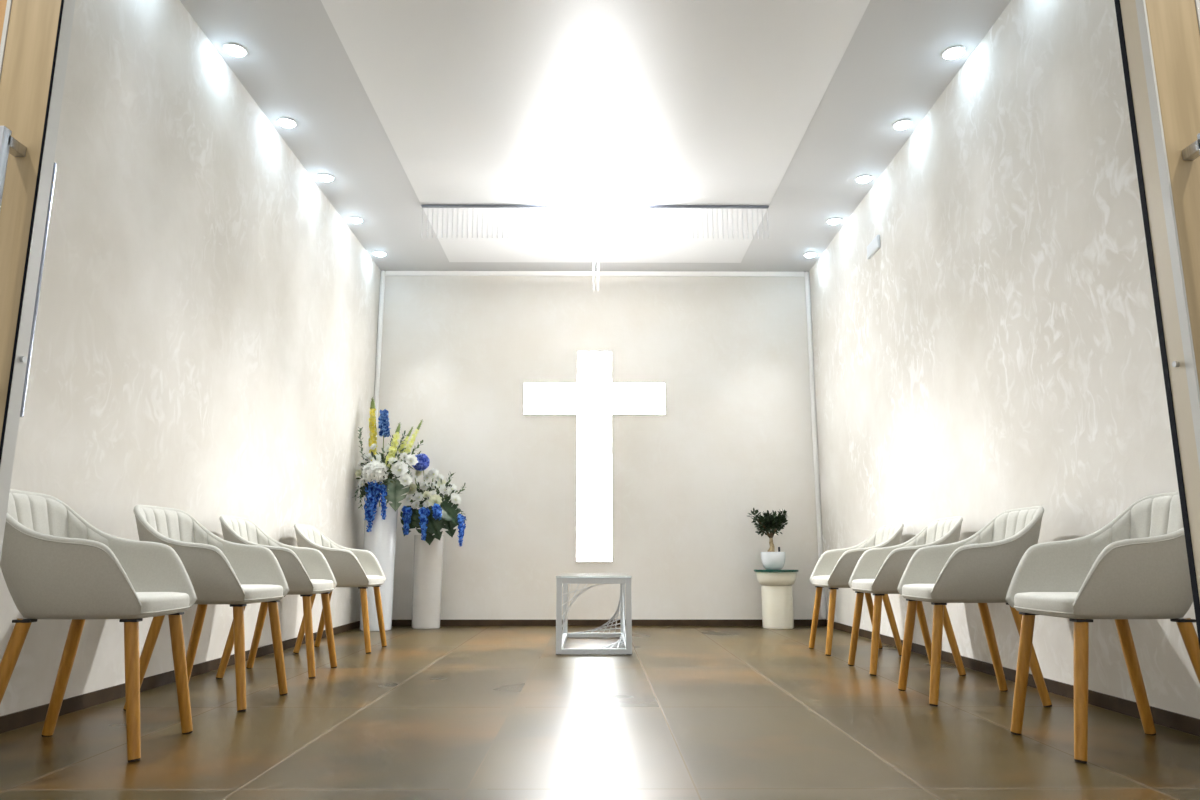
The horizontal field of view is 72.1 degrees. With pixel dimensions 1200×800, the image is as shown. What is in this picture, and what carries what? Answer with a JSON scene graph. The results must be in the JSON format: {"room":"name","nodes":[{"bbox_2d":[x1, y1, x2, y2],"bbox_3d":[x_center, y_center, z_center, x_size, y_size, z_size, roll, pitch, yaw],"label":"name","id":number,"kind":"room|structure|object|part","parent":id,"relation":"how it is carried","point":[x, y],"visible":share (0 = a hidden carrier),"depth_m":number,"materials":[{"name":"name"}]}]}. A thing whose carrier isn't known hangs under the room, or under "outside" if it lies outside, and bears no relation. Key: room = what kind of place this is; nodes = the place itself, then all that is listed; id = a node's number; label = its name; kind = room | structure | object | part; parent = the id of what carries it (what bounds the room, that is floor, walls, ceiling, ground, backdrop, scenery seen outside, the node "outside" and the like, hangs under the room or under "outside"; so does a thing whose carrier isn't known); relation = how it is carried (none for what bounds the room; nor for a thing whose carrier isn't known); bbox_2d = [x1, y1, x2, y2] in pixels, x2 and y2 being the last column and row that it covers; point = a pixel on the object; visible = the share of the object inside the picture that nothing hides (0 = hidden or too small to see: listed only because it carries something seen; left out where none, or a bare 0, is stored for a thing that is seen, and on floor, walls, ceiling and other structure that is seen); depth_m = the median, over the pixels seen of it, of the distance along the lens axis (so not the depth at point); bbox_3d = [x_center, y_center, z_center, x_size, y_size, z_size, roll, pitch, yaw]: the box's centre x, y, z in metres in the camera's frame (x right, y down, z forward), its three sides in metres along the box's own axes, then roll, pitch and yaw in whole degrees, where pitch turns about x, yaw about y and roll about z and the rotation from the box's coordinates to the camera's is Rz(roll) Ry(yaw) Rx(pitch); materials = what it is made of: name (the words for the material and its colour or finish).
{"room":"house of worship","nodes":[
{"label":"house of worship","id":0,"kind":"room"},
{"bbox_2d":[0,0,380,715],"bbox_3d":[-2.184,-0.212,4.848,0.150,3.440,6.150,0,-11,0],"label":"wall","id":1,"kind":"structure","parent":0,"point":[205,342],"depth_m":4.16,"materials":[{"name":"paint"}]},
{"bbox_2d":[0,621,359,733],"bbox_3d":[-2.103,1.448,4.521,0.012,0.056,5.870,0,-11,0],"label":"baseboard","id":2,"kind":"structure","parent":1,"relation":"attached to","point":[19,719],"depth_m":3.54,"materials":[{"name":"brown wood"}]},
{"bbox_2d":[374,271,384,444],"bbox_3d":[-2.104,0.355,7.695,0.042,3.281,0.041,-4,-12,22],"label":"trim","id":3,"kind":"structure","parent":1,"relation":"attached to","point":[382,278],"depth_m":7.85,"materials":[{"name":"white paint"}]},
{"bbox_2d":[180,0,1010,271],"bbox_3d":[-0.028,-1.864,5.101,4.160,0.100,6.000,0,-11,0],"label":"ceiling","id":4,"kind":"structure","parent":0,"point":[296,66],"depth_m":5.21,"materials":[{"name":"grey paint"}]},
{"bbox_2d":[223,43,247,56],"bbox_3d":[-2.000,-1.911,4.525,0.128,0.023,0.128,0,-11,0],"label":"recessed light","id":5,"kind":"object","parent":4,"relation":"in","point":[233,49],"visible":1,"depth_m":4.51,"materials":[{"name":"white"}]},
{"bbox_2d":[276,117,296,127],"bbox_3d":[-2.004,-1.766,5.279,0.128,0.023,0.128,0,-11,0],"label":"recessed light","id":6,"kind":"object","parent":4,"relation":"in","point":[283,121],"visible":1,"depth_m":5.26,"materials":[{"name":"white"}]},
{"bbox_2d":[316,173,334,181],"bbox_3d":[-2.009,-1.620,6.040,0.128,0.023,0.128,0,-11,0],"label":"recessed light","id":7,"kind":"object","parent":4,"relation":"in","point":[324,177],"visible":1,"depth_m":6.02,"materials":[{"name":"white"}]},
{"bbox_2d":[348,217,363,222],"bbox_3d":[-2.014,-1.476,6.797,0.128,0.023,0.128,0,-11,0],"label":"recessed light","id":8,"kind":"object","parent":4,"relation":"in","point":[351,219],"visible":1,"depth_m":6.77,"materials":[{"name":"white"}]},
{"bbox_2d":[373,251,386,256],"bbox_3d":[-2.018,-1.331,7.553,0.128,0.023,0.128,0,-11,0],"label":"recessed light","id":9,"kind":"object","parent":4,"relation":"in","point":[376,253],"visible":1,"depth_m":7.53,"materials":[{"name":"white paint"}]},
{"bbox_2d":[321,0,869,262],"bbox_3d":[-0.028,-1.874,5.032,2.744,0.106,5.600,0,-11,0],"label":"ceiling panel","id":10,"kind":"object","parent":4,"relation":"attached to","point":[478,102],"visible":1,"depth_m":5.11,"materials":[{"name":"white paint"}]},
{"bbox_2d":[421,205,768,289],"bbox_3d":[-0.037,-1.184,6.474,2.740,0.707,0.083,0,-11,0],"label":"chandelier","id":11,"kind":"object","parent":10,"relation":"hanging from","point":[732,207],"visible":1,"depth_m":6.50,"materials":[{"name":"glass"}]},
{"bbox_3d":[-0.037,-1.528,6.518,2.740,0.015,0.032,0,-11,0],"label":"rail","id":12,"kind":"part","parent":11,"relation":"part of","materials":[{"name":"silver metal"}]},
{"bbox_2d":[803,252,816,257],"bbox_3d":[1.931,-1.326,7.577,0.128,0.023,0.128,0,-11,0],"label":"recessed light","id":13,"kind":"object","parent":4,"relation":"in","point":[808,254],"visible":1,"depth_m":7.55,"materials":[{"name":"white"}]},
{"bbox_2d":[826,218,841,223],"bbox_3d":[1.936,-1.471,6.820,0.128,0.023,0.128,0,-11,0],"label":"recessed light","id":14,"kind":"object","parent":4,"relation":"in","point":[832,220],"visible":1,"depth_m":6.79,"materials":[{"name":"white"}]},
{"bbox_2d":[855,175,872,182],"bbox_3d":[1.941,-1.616,6.064,0.128,0.023,0.128,0,-11,0],"label":"recessed light","id":15,"kind":"object","parent":4,"relation":"in","point":[864,178],"visible":1,"depth_m":6.04,"materials":[{"name":"white"}]},
{"bbox_2d":[892,119,912,129],"bbox_3d":[1.946,-1.762,5.303,0.128,0.023,0.128,0,-11,0],"label":"recessed light","id":16,"kind":"object","parent":4,"relation":"in","point":[905,123],"visible":1,"depth_m":5.28,"materials":[{"name":"white"}]},
{"bbox_2d":[941,46,965,59],"bbox_3d":[1.950,-1.906,4.548,0.128,0.023,0.128,0,-11,0],"label":"recessed light","id":17,"kind":"object","parent":4,"relation":"in","point":[954,52],"visible":1,"depth_m":4.53,"materials":[{"name":"white"}]},
{"bbox_2d":[376,271,821,619],"bbox_3d":[-0.047,0.355,7.808,4.160,3.440,0.150,0,-11,0],"label":"wall","id":18,"kind":"structure","parent":0,"point":[733,437],"depth_m":7.74,"materials":[{"name":"beige paint"}]},
{"bbox_2d":[523,352,664,561],"bbox_3d":[-0.052,0.506,7.695,1.336,1.969,0.015,0,-11,0],"label":"cross","id":19,"kind":"object","parent":18,"relation":"attached to","point":[594,398],"visible":1,"depth_m":7.76,"materials":[{"name":"white paint"}]},
{"bbox_2d":[385,271,803,276],"bbox_3d":[-0.046,-1.228,8.023,4.070,0.049,0.019,0,-11,0],"label":"trim","id":20,"kind":"structure","parent":18,"relation":"attached to","point":[388,273],"depth_m":8.02,"materials":[{"name":"white paint"}]},
{"bbox_2d":[392,619,824,625],"bbox_3d":[-0.046,2.001,7.410,4.136,0.056,0.012,0,-11,0],"label":"baseboard","id":21,"kind":"structure","parent":18,"relation":"attached to","point":[713,622],"depth_m":7.41,"materials":[{"name":"brown wood"}]},
{"bbox_2d":[0,626,1199,799],"bbox_3d":[-0.018,1.199,2.753,6.400,0.120,9.860,0,-11,0],"label":"floor","id":22,"kind":"structure","parent":0,"point":[444,712],"depth_m":2.90,"materials":[{"name":"brown tile"}]},
{"bbox_2d":[0,489,196,761],"bbox_3d":[-1.692,0.715,2.730,0.580,0.829,0.526,1,-11,-5],"label":"armchair","id":23,"kind":"object","parent":22,"relation":"on","point":[55,564],"visible":0.98,"depth_m":2.54,"materials":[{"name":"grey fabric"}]},
{"bbox_3d":[-1.821,0.876,2.500,0.126,0.414,0.041,6,-12,-30],"label":"leg","id":24,"kind":"part","parent":23,"relation":"part of","materials":[{"name":"brown wood"}]},
{"bbox_3d":[-1.855,0.945,2.858,0.126,0.414,0.041,-4,-11,19],"label":"leg","id":25,"kind":"part","parent":23,"relation":"part of","materials":[{"name":"brown wood"}]},
{"bbox_2d":[22,592,188,618],"bbox_3d":[-1.639,0.679,2.742,0.424,0.070,0.410,1,-11,-5],"label":"seat cushion","id":26,"kind":"object","parent":23,"relation":"on","point":[172,604],"depth_m":2.59,"materials":[{"name":"grey fabric"}]},
{"bbox_3d":[-1.437,0.883,2.535,0.113,0.413,0.041,-5,-12,24],"label":"leg","id":27,"kind":"part","parent":23,"relation":"part of","materials":[{"name":"brown wood"}]},
{"bbox_3d":[-1.471,0.952,2.893,0.113,0.413,0.041,7,-13,-34],"label":"leg","id":28,"kind":"part","parent":23,"relation":"part of","materials":[{"name":"brown wood"}]},
{"bbox_2d":[123,505,288,711],"bbox_3d":[-1.693,0.876,3.571,0.580,0.829,0.526,0,-11,2],"label":"armchair","id":29,"kind":"object","parent":22,"relation":"on","point":[220,571],"visible":0.7,"depth_m":3.52,"materials":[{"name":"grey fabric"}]},
{"bbox_3d":[-1.846,1.041,3.358,0.126,0.414,0.041,5,-12,-22],"label":"leg","id":30,"kind":"part","parent":29,"relation":"part of","materials":[{"name":"brown wood"}]},
{"bbox_3d":[-1.833,1.109,3.717,0.126,0.414,0.041,-5,-12,26],"label":"leg","id":31,"kind":"part","parent":29,"relation":"part of","materials":[{"name":"brown wood"}]},
{"bbox_3d":[-1.461,1.038,3.345,0.113,0.413,0.041,-7,-13,31],"label":"leg","id":32,"kind":"part","parent":29,"relation":"part of","materials":[{"name":"brown wood"}]},
{"bbox_2d":[235,584,282,603],"bbox_3d":[-1.640,0.839,3.576,0.424,0.070,0.410,0,-11,2],"label":"seat cushion","id":33,"kind":"object","parent":29,"relation":"on","point":[253,593],"depth_m":3.51,"materials":[{"name":"grey fabric"}]},
{"bbox_3d":[-1.448,1.107,3.704,0.113,0.413,0.041,6,-12,-27],"label":"leg","id":34,"kind":"part","parent":29,"relation":"part of","materials":[{"name":"brown wood"}]},
{"bbox_2d":[216,515,336,678],"bbox_3d":[-1.745,1.046,4.456,0.580,0.829,0.526,0,-11,-2],"label":"armchair","id":35,"kind":"object","parent":22,"relation":"on","point":[306,571],"visible":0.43,"depth_m":4.46,"materials":[{"name":"grey fabric"}]},
{"bbox_3d":[-1.884,1.208,4.232,0.126,0.414,0.041,6,-12,-27],"label":"leg","id":36,"kind":"part","parent":35,"relation":"part of","materials":[{"name":"brown wood"}]},
{"bbox_3d":[-1.899,1.277,4.592,0.126,0.414,0.041,-4,-12,22],"label":"leg","id":37,"kind":"part","parent":35,"relation":"part of","materials":[{"name":"brown wood"}]},
{"bbox_3d":[-1.499,1.211,4.248,0.113,0.413,0.041,-6,-12,27],"label":"leg","id":38,"kind":"part","parent":35,"relation":"part of","materials":[{"name":"brown wood"}]},
{"bbox_2d":[308,579,332,593],"bbox_3d":[-1.692,1.009,4.465,0.424,0.070,0.410,0,-11,-2],"label":"seat cushion","id":39,"kind":"object","parent":35,"relation":"on","point":[318,586],"depth_m":4.40,"materials":[{"name":"grey fabric"}]},
{"bbox_3d":[-1.514,1.280,4.607,0.113,0.413,0.041,7,-13,-31],"label":"leg","id":40,"kind":"part","parent":35,"relation":"part of","materials":[{"name":"brown wood"}]},
{"bbox_2d":[293,524,386,653],"bbox_3d":[-1.756,1.256,5.552,0.580,0.829,0.526,0,-11,0],"label":"armchair","id":41,"kind":"object","parent":22,"relation":"on","point":[361,569],"visible":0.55,"depth_m":5.37,"materials":[{"name":"grey fabric"}]},
{"bbox_3d":[-1.903,1.419,5.334,0.126,0.414,0.041,5,-12,-25],"label":"leg","id":42,"kind":"part","parent":41,"relation":"part of","materials":[{"name":"brown wood"}]},
{"bbox_3d":[-1.905,1.488,5.693,0.126,0.414,0.041,-5,-12,24],"label":"leg","id":43,"kind":"part","parent":41,"relation":"part of","materials":[{"name":"brown wood"}]},
{"bbox_3d":[-1.517,1.419,5.336,0.113,0.413,0.041,-6,-12,29],"label":"leg","id":44,"kind":"part","parent":41,"relation":"part of","materials":[{"name":"brown wood"}]},
{"bbox_2d":[363,575,382,586],"bbox_3d":[-1.704,1.218,5.560,0.424,0.070,0.410,0,-11,0],"label":"seat cushion","id":45,"kind":"object","parent":41,"relation":"on","point":[368,580],"depth_m":5.47,"materials":[{"name":"grey fabric"}]},
{"bbox_3d":[-1.519,1.488,5.696,0.113,0.413,0.041,6,-12,-29],"label":"leg","id":46,"kind":"part","parent":41,"relation":"part of","materials":[{"name":"brown wood"}]},
{"bbox_2d":[360,507,397,630],"bbox_3d":[-1.906,1.447,7.103,0.279,1.030,0.279,0,-11,0],"label":"column","id":47,"kind":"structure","parent":22,"relation":"on","point":[381,541],"depth_m":7.02,"materials":[{"name":"white ceramic"}]},
{"bbox_2d":[352,397,423,531],"bbox_3d":[-1.834,0.551,7.167,0.555,1.176,0.360,0,-11,0],"label":"flower arrangement","id":48,"kind":"object","parent":47,"relation":"on","point":[377,475],"visible":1,"depth_m":7.09,"materials":[{"name":"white plant"}]},
{"bbox_2d":[411,535,443,628],"bbox_3d":[-1.520,1.596,7.271,0.260,0.800,0.260,0,-11,0],"label":"column","id":49,"kind":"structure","parent":22,"relation":"on","point":[428,559],"depth_m":7.17,"materials":[{"name":"grey ceramic"}]},
{"bbox_2d":[400,451,465,545],"bbox_3d":[-1.475,0.871,7.298,0.547,0.844,0.427,4,-12,-21],"label":"flower arrangement","id":50,"kind":"object","parent":49,"relation":"on","point":[431,519],"visible":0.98,"depth_m":7.18,"materials":[{"name":"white plant"}]},
{"bbox_2d":[556,573,631,654],"bbox_3d":[-0.042,1.477,5.813,0.488,0.484,1.173,0,-11,0],"label":"stand","id":51,"kind":"object","parent":22,"relation":"on","point":[562,580],"visible":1,"depth_m":5.28,"materials":[{"name":"silver metal"}]},
{"bbox_3d":[-0.042,1.242,5.858,0.488,0.006,1.173,0,-11,0],"label":"glass","id":52,"kind":"part","parent":51,"relation":"part of","materials":[{"name":"white"}]},
{"bbox_2d":[754,569,798,628],"bbox_3d":[1.555,1.743,7.241,0.388,0.500,0.388,0,-11,0],"label":"pedestal","id":53,"kind":"object","parent":22,"relation":"on","point":[776,585],"visible":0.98,"depth_m":7.12,"materials":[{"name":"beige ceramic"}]},
{"bbox_2d":[747,508,787,569],"bbox_3d":[1.501,1.229,7.335,0.374,0.545,0.223,0,-11,0],"label":"bonsai","id":54,"kind":"object","parent":53,"relation":"on","point":[771,560],"visible":1,"depth_m":7.31,"materials":[{"name":"green plant"}]},
{"bbox_2d":[756,572,795,585],"bbox_3d":[1.555,1.575,7.273,0.348,0.118,0.348,0,-11,0],"label":"column capital","id":55,"kind":"object","parent":53,"relation":"on","point":[763,578],"depth_m":7.13,"materials":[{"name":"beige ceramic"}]},
{"bbox_2d":[809,523,903,655],"bbox_3d":[1.698,1.233,5.436,0.580,0.829,0.526,0,-11,0],"label":"armchair","id":56,"kind":"object","parent":22,"relation":"on","point":[833,570],"visible":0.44,"depth_m":5.28,"materials":[{"name":"grey fabric"}]},
{"bbox_3d":[1.458,1.465,5.576,0.113,0.413,0.041,-6,-12,29],"label":"leg","id":57,"kind":"part","parent":56,"relation":"part of","materials":[{"name":"brown wood"}]},
{"bbox_2d":[813,576,833,587],"bbox_3d":[1.645,1.196,5.442,0.424,0.070,0.410,0,-11,0],"label":"seat cushion","id":58,"kind":"object","parent":56,"relation":"on","point":[818,581],"depth_m":5.33,"materials":[{"name":"grey fabric"}]},
{"bbox_3d":[1.461,1.397,5.216,0.113,0.413,0.041,6,-12,-29],"label":"leg","id":59,"kind":"part","parent":56,"relation":"part of","materials":[{"name":"brown wood"}]},
{"bbox_3d":[1.844,1.466,5.578,0.126,0.414,0.041,5,-12,-25],"label":"leg","id":60,"kind":"part","parent":56,"relation":"part of","materials":[{"name":"brown wood"}]},
{"bbox_3d":[1.847,1.397,5.219,0.126,0.414,0.041,-5,-12,24],"label":"leg","id":61,"kind":"part","parent":56,"relation":"part of","materials":[{"name":"brown wood"}]},
{"bbox_2d":[848,516,965,675],"bbox_3d":[1.695,1.065,4.555,0.580,0.829,0.526,0,-11,1],"label":"armchair","id":62,"kind":"object","parent":22,"relation":"on","point":[879,572],"visible":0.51,"depth_m":4.45,"materials":[{"name":"grey fabric"}]},
{"bbox_3d":[1.459,1.298,4.702,0.113,0.413,0.041,-6,-13,30],"label":"leg","id":63,"kind":"part","parent":62,"relation":"part of","materials":[{"name":"brown wood"}]},
{"bbox_2d":[852,579,878,593],"bbox_3d":[1.642,1.028,4.564,0.424,0.070,0.410,0,-11,1],"label":"seat cushion","id":64,"kind":"object","parent":62,"relation":"on","point":[860,586],"depth_m":4.48,"materials":[{"name":"grey fabric"}]},
{"bbox_3d":[1.453,1.229,4.342,0.113,0.413,0.041,6,-12,-28],"label":"leg","id":65,"kind":"part","parent":62,"relation":"part of","materials":[{"name":"brown wood"}]},
{"bbox_3d":[1.845,1.297,4.695,0.126,0.414,0.041,5,-12,-23],"label":"leg","id":66,"kind":"part","parent":62,"relation":"part of","materials":[{"name":"brown wood"}]},
{"bbox_3d":[1.838,1.228,4.335,0.126,0.414,0.041,-5,-12,25],"label":"leg","id":67,"kind":"part","parent":62,"relation":"part of","materials":[{"name":"brown wood"}]},
{"bbox_2d":[897,506,1051,706],"bbox_3d":[1.659,0.896,3.675,0.580,0.829,0.526,0,-11,2],"label":"armchair","id":68,"kind":"object","parent":22,"relation":"on","point":[980,568],"visible":0.84,"depth_m":3.48,"materials":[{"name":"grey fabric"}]},
{"bbox_3d":[1.427,1.130,3.825,0.113,0.413,0.041,-7,-13,31],"label":"leg","id":69,"kind":"part","parent":68,"relation":"part of","materials":[{"name":"brown wood"}]},
{"bbox_2d":[902,584,940,602],"bbox_3d":[1.606,0.859,3.684,0.424,0.070,0.410,0,-11,2],"label":"seat cushion","id":70,"kind":"object","parent":68,"relation":"on","point":[913,593],"depth_m":3.61,"materials":[{"name":"grey fabric"}]},
{"bbox_3d":[1.414,1.062,3.466,0.113,0.413,0.041,6,-12,-27],"label":"leg","id":71,"kind":"part","parent":68,"relation":"part of","materials":[{"name":"brown wood"}]},
{"bbox_3d":[1.813,1.128,3.812,0.126,0.414,0.041,5,-12,-22],"label":"leg","id":72,"kind":"part","parent":68,"relation":"part of","materials":[{"name":"brown wood"}]},
{"bbox_3d":[1.800,1.059,3.453,0.126,0.414,0.041,-5,-12,26],"label":"leg","id":73,"kind":"part","parent":68,"relation":"part of","materials":[{"name":"brown wood"}]},
{"bbox_2d":[1005,491,1199,762],"bbox_3d":[1.715,0.717,2.740,0.580,0.829,0.526,0,-11,1],"label":"armchair","id":74,"kind":"object","parent":22,"relation":"on","point":[1135,566],"visible":0.84,"depth_m":2.57,"materials":[{"name":"grey fabric"}]},
{"bbox_3d":[1.479,0.950,2.885,0.113,0.413,0.041,-6,-13,30],"label":"leg","id":75,"kind":"part","parent":74,"relation":"part of","materials":[{"name":"brown wood"}]},
{"bbox_3d":[1.473,0.881,2.526,0.113,0.413,0.041,6,-12,-28],"label":"leg","id":76,"kind":"part","parent":74,"relation":"part of","materials":[{"name":"brown wood"}]},
{"bbox_2d":[1014,592,1183,618],"bbox_3d":[1.662,0.680,2.748,0.424,0.070,0.410,0,-11,1],"label":"seat cushion","id":77,"kind":"object","parent":74,"relation":"on","point":[1028,604],"depth_m":2.61,"materials":[{"name":"grey fabric"}]},
{"bbox_3d":[1.865,0.949,2.879,0.126,0.414,0.041,5,-12,-23],"label":"leg","id":78,"kind":"part","parent":74,"relation":"part of","materials":[{"name":"brown wood"}]},
{"bbox_3d":[1.859,0.880,2.519,0.126,0.414,0.041,-5,-12,25],"label":"leg","id":79,"kind":"part","parent":74,"relation":"part of","materials":[{"name":"brown wood"}]},
{"bbox_2d":[761,552,784,569],"bbox_3d":[1.533,1.422,7.302,0.214,0.153,0.214,0,-11,0],"label":"pot","id":80,"kind":"object","parent":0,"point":[770,560],"depth_m":7.22,"materials":[{"name":"white ceramic"}]},
{"bbox_2d":[809,0,1199,718],"bbox_3d":[2.126,-0.207,4.874,0.150,3.440,6.150,0,-11,0],"label":"wall","id":81,"kind":"structure","parent":0,"point":[997,351],"depth_m":4.11,"materials":[{"name":"paint"}]},
{"bbox_2d":[804,271,825,618],"bbox_3d":[2.011,0.360,7.719,0.042,3.281,0.041,-4,-12,22],"label":"trim","id":82,"kind":"structure","parent":81,"relation":"attached to","point":[807,283],"depth_m":7.72,"materials":[{"name":"white paint"}]},
{"bbox_2d":[867,235,880,258],"bbox_3d":[2.033,-1.136,6.136,0.024,0.100,0.240,0,-11,0],"label":"wall box","id":83,"kind":"object","parent":81,"relation":"attached to","point":[874,246],"visible":1,"depth_m":6.10,"materials":[{"name":"white plastic"}]},
{"bbox_2d":[825,619,1199,736],"bbox_3d":[2.045,1.453,4.545,0.012,0.056,5.870,0,-11,0],"label":"baseboard","id":84,"kind":"structure","parent":81,"relation":"attached to","point":[1191,725],"depth_m":3.57,"materials":[{"name":"brown wood"}]},
{"bbox_3d":[-0.010,-0.780,1.880,6.400,3.440,0.120,0,-11,0],"label":"wall","id":85,"kind":"structure","parent":0,"visible":0},
{"bbox_2d":[0,0,75,559],"bbox_3d":[-1.581,-0.276,1.617,0.956,2.330,0.164,0,-11,0],"label":"door","id":86,"kind":"structure","parent":85,"relation":"in","point":[35,35],"depth_m":1.64,"materials":[{"name":"brown wood"}]},
{"bbox_3d":[-1.584,-0.281,1.618,0.731,2.040,0.008,0,-11,0],"label":"panel","id":87,"kind":"part","parent":86,"relation":"part of","materials":[{"name":"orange wood"}]},
{"bbox_3d":[-1.155,-0.260,1.567,0.022,0.532,0.066,0,-11,0],"label":"handle","id":88,"kind":"part","parent":86,"relation":"part of","materials":[{"name":"metal"}]},
{"bbox_3d":[-1.155,-0.237,1.662,0.024,0.540,0.066,0,-11,0],"label":"handle","id":89,"kind":"part","parent":86,"relation":"part of","materials":[{"name":"silver metal"}]},
{"bbox_2d":[1114,0,1199,647],"bbox_3d":[1.584,-0.274,1.629,0.912,2.330,0.149,0,-11,0],"label":"door","id":90,"kind":"structure","parent":85,"relation":"in","point":[1159,39],"depth_m":1.67,"materials":[{"name":"brown wood"}]},
{"bbox_3d":[1.137,-0.274,1.628,0.004,2.330,0.022,0,-11,0],"label":"edge trim","id":91,"kind":"part","parent":90,"relation":"part of","materials":[{"name":"grey wood"}]},
{"bbox_3d":[1.182,-0.257,1.581,0.022,0.532,0.066,0,-11,0],"label":"handle","id":92,"kind":"part","parent":90,"relation":"part of","materials":[{"name":"metal"}]}
]}

